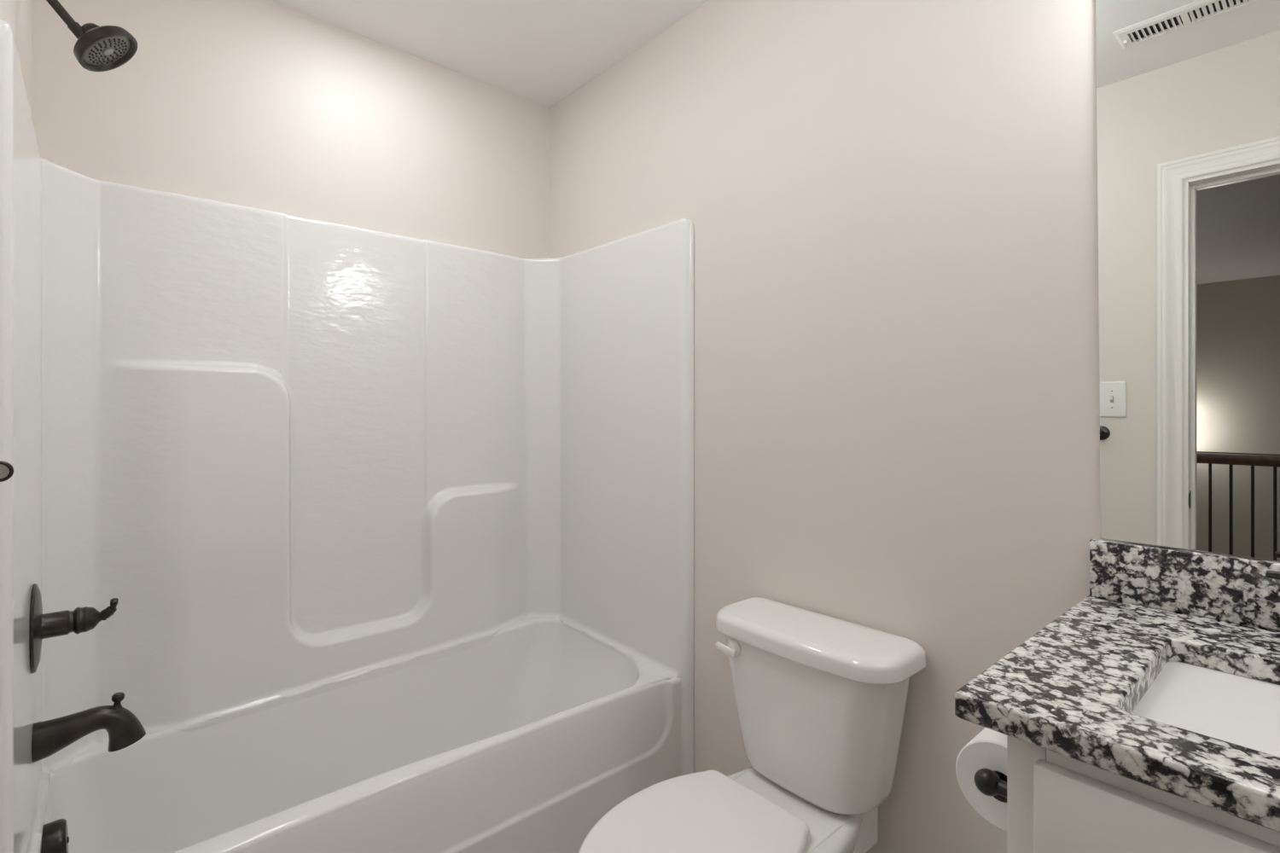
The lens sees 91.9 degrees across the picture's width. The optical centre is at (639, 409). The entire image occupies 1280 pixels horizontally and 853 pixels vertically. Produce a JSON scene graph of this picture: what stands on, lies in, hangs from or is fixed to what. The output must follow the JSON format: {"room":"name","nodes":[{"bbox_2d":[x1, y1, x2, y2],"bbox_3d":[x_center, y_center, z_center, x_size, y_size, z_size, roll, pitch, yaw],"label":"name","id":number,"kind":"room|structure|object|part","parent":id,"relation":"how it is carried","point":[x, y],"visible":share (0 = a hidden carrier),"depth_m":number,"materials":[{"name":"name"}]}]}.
{"room":"bathroom","nodes":[
{"label":"bathroom","id":0,"kind":"room"},
{"bbox_2d":[0,0,31,114],"bbox_3d":[-0.632,0.042,0.458,0.120,2.440,2.560,0,0,-41],"label":"wall","id":1,"kind":"structure","parent":0,"point":[17,13],"depth_m":1.27,"materials":[{"name":"white paint"}]},
{"bbox_2d":[0,460,14,482],"bbox_3d":[-0.443,0.072,0.388,0.072,0.077,0.051,0,0,-41],"label":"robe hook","id":2,"kind":"object","parent":1,"relation":"attached to","point":[7,470],"visible":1,"depth_m":0.41,"materials":[{"name":"metal"}]},
{"bbox_2d":[46,0,137,71],"bbox_3d":[-1.114,-0.778,1.231,0.179,0.176,0.114,0,0,-41],"label":"shower","id":3,"kind":"object","parent":1,"relation":"attached to","point":[96,48],"visible":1,"depth_m":1.23,"materials":[{"name":"black metal"}]},
{"bbox_3d":[-1.148,-0.798,1.203,0.089,0.094,0.017,0,0,-41],"label":"shower arm","id":4,"kind":"part","parent":3,"relation":"part of","materials":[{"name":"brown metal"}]},
{"bbox_2d":[31,0,549,258],"bbox_3d":[-0.932,0.042,1.979,1.680,2.440,0.120,0,0,-41],"label":"wall","id":5,"kind":"structure","parent":0,"point":[268,105],"depth_m":1.82,"materials":[{"name":"white paint"}]},
{"bbox_2d":[269,0,709,106],"bbox_3d":[-0.047,-1.228,0.973,1.680,0.100,2.800,0,0,-41],"label":"ceiling","id":6,"kind":"structure","parent":0,"point":[540,51],"depth_m":1.93,"materials":[{"name":"white paint"}]},
{"bbox_2d":[549,0,1279,852],"bbox_3d":[0.539,0.042,1.488,0.120,2.440,2.560,0,0,-41],"label":"wall","id":7,"kind":"structure","parent":0,"point":[891,205],"depth_m":1.38,"materials":[{"name":"white paint"}]},
{"bbox_2d":[1089,538,1279,631],"bbox_3d":[1.062,0.277,0.786,0.020,0.099,0.811,0,0,-41],"label":"backsplash","id":8,"kind":"structure","parent":7,"relation":"attached to","point":[1218,587],"depth_m":0.99,"materials":[{"name":"stone"}]},
{"bbox_2d":[1095,0,1279,561],"bbox_3d":[1.066,-0.269,0.794,0.004,0.991,0.793,0,0,-41],"label":"mirror","id":9,"kind":"object","parent":7,"relation":"attached to","point":[1188,91],"visible":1,"depth_m":1.00,"materials":[{"name":"clear glass"}]},
{"bbox_3d":[-0.047,1.337,0.973,1.680,0.150,2.800,0,0,-41],"label":"floor","id":10,"kind":"structure","parent":0,"visible":0},
{"bbox_2d":[0,18,693,852],"bbox_3d":[-0.636,0.347,1.643,1.438,1.830,0.774,0,0,-41],"label":"shower","id":11,"kind":"object","parent":10,"relation":"on","point":[392,535],"visible":0.99,"depth_m":1.73,"materials":[{"name":"white plastic"}]},
{"bbox_2d":[40,819,69,852],"bbox_3d":[-1.142,0.849,1.208,0.041,0.085,0.084,0,0,-41],"label":"overflow cover","id":12,"kind":"object","parent":11,"relation":"attached to","point":[55,839],"visible":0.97,"depth_m":1.19,"materials":[{"name":"black metal"}]},
{"bbox_2d":[29,583,118,674],"bbox_3d":[-1.118,0.419,1.229,0.125,0.167,0.167,0,0,-41],"label":"shower valve","id":13,"kind":"object","parent":11,"relation":"attached to","point":[82,619],"visible":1,"depth_m":1.20,"materials":[{"name":"black metal"}]},
{"bbox_3d":[-1.123,0.419,1.225,0.094,0.052,0.052,0,0,-41],"label":"handle","id":14,"kind":"part","parent":13,"relation":"part of","materials":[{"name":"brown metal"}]},
{"bbox_3d":[-1.080,0.406,1.258,0.036,0.044,0.021,0,0,-10],"label":"lever","id":15,"kind":"part","parent":13,"relation":"part of","materials":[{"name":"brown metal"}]},
{"bbox_2d":[31,692,145,762],"bbox_3d":[-1.101,0.638,1.244,0.170,0.112,0.060,0,0,-41],"label":"tub spout","id":16,"kind":"object","parent":11,"relation":"attached to","point":[124,729],"visible":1,"depth_m":1.23,"materials":[{"name":"black metal"}]},
{"bbox_3d":[-1.073,0.600,1.269,0.026,0.035,0.024,0,0,-41],"label":"diverter knob","id":17,"kind":"part","parent":16,"relation":"part of","materials":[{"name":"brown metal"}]},
{"bbox_2d":[44,617,674,852],"bbox_3d":[-0.646,0.973,1.647,1.398,0.408,0.725,0,0,-41],"label":"tub basin","id":18,"kind":"object","parent":11,"relation":"in","point":[509,735],"depth_m":1.63,"materials":[{"name":"white plastic"}]},
{"bbox_2d":[578,597,926,852],"bbox_3d":[0.195,0.877,1.250,0.699,0.770,0.474,0,0,-41],"label":"toilet","id":19,"kind":"object","parent":10,"relation":"on","point":[820,699],"visible":1,"depth_m":1.29,"materials":[{"name":"white ceramic"}]},
{"bbox_3d":[0.086,0.835,1.190,0.457,0.020,0.362,0,0,-41],"label":"lid","id":20,"kind":"part","parent":19,"relation":"part of","materials":[{"name":"white plastic"}]},
{"bbox_3d":[0.221,0.562,1.460,0.018,0.041,0.041,0,0,-41],"label":"flush lever","id":21,"kind":"part","parent":19,"relation":"part of","materials":[{"name":"white plastic"}]},
{"bbox_3d":[0.196,1.061,1.250,0.680,0.402,0.344,0,0,-41],"label":"bowl","id":22,"kind":"part","parent":19,"relation":"part of","materials":[{"name":"white ceramic"}]},
{"bbox_3d":[0.381,0.693,1.413,0.184,0.322,0.422,0,0,-41],"label":"tank","id":23,"kind":"part","parent":19,"relation":"part of","materials":[{"name":"white ceramic"}]},
{"bbox_3d":[0.380,0.515,1.412,0.207,0.046,0.474,0,0,-41],"label":"tank lid","id":24,"kind":"part","parent":19,"relation":"part of","materials":[{"name":"white ceramic"}]},
{"bbox_2d":[1006,661,1279,852],"bbox_3d":[0.860,0.810,0.579,0.597,0.904,0.769,0,0,-41],"label":"vanity cabinet","id":25,"kind":"object","parent":10,"relation":"on","point":[1056,803],"visible":0.39,"depth_m":0.65,"materials":[{"name":"white paint"}]},
{"bbox_2d":[974,768,1006,798],"bbox_3d":[0.533,0.514,0.862,0.155,0.050,0.086,0,0,-41],"label":"toilet paper holder","id":26,"kind":"object","parent":25,"relation":"attached to","point":[989,782],"visible":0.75,"depth_m":0.83,"materials":[{"name":"black metal"}]},
{"bbox_2d":[955,727,1006,831],"bbox_3d":[0.537,0.522,0.890,0.104,0.119,0.119,0,0,-41],"label":"toilet paper roll","id":27,"kind":"object","parent":26,"relation":"on","point":[987,749],"visible":0.3,"depth_m":0.87,"materials":[{"name":"white paper"}]},
{"bbox_3d":[0.540,0.512,0.866,0.140,0.023,0.067,0,0,-41],"label":"arm","id":28,"kind":"part","parent":26,"relation":"part of","materials":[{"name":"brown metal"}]},
{"bbox_2d":[954,538,1279,832],"bbox_3d":[0.851,0.293,0.604,0.577,0.130,0.817,0,0,-41],"label":"countertop","id":29,"kind":"structure","parent":25,"relation":"on","point":[1072,689],"depth_m":0.80,"materials":[{"name":"stone"}]},
{"bbox_2d":[1266,570,1279,580],"bbox_3d":[0.954,0.258,0.710,0.152,0.137,0.336,0,0,-41],"label":"faucet","id":30,"kind":"object","parent":29,"relation":"on","point":[1271,574],"visible":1,"depth_m":0.86,"materials":[{"name":"black metal"}]},
{"bbox_3d":[0.675,0.760,0.417,0.019,0.803,0.768,0,0,-41],"label":"frame","id":31,"kind":"part","parent":25,"relation":"part of","materials":[{"name":"white paint"}]},
{"bbox_3d":[0.661,0.457,0.404,0.019,0.154,0.706,0,0,-41],"label":"drawer","id":32,"kind":"part","parent":25,"relation":"part of","materials":[{"name":"white paint"}]}
]}

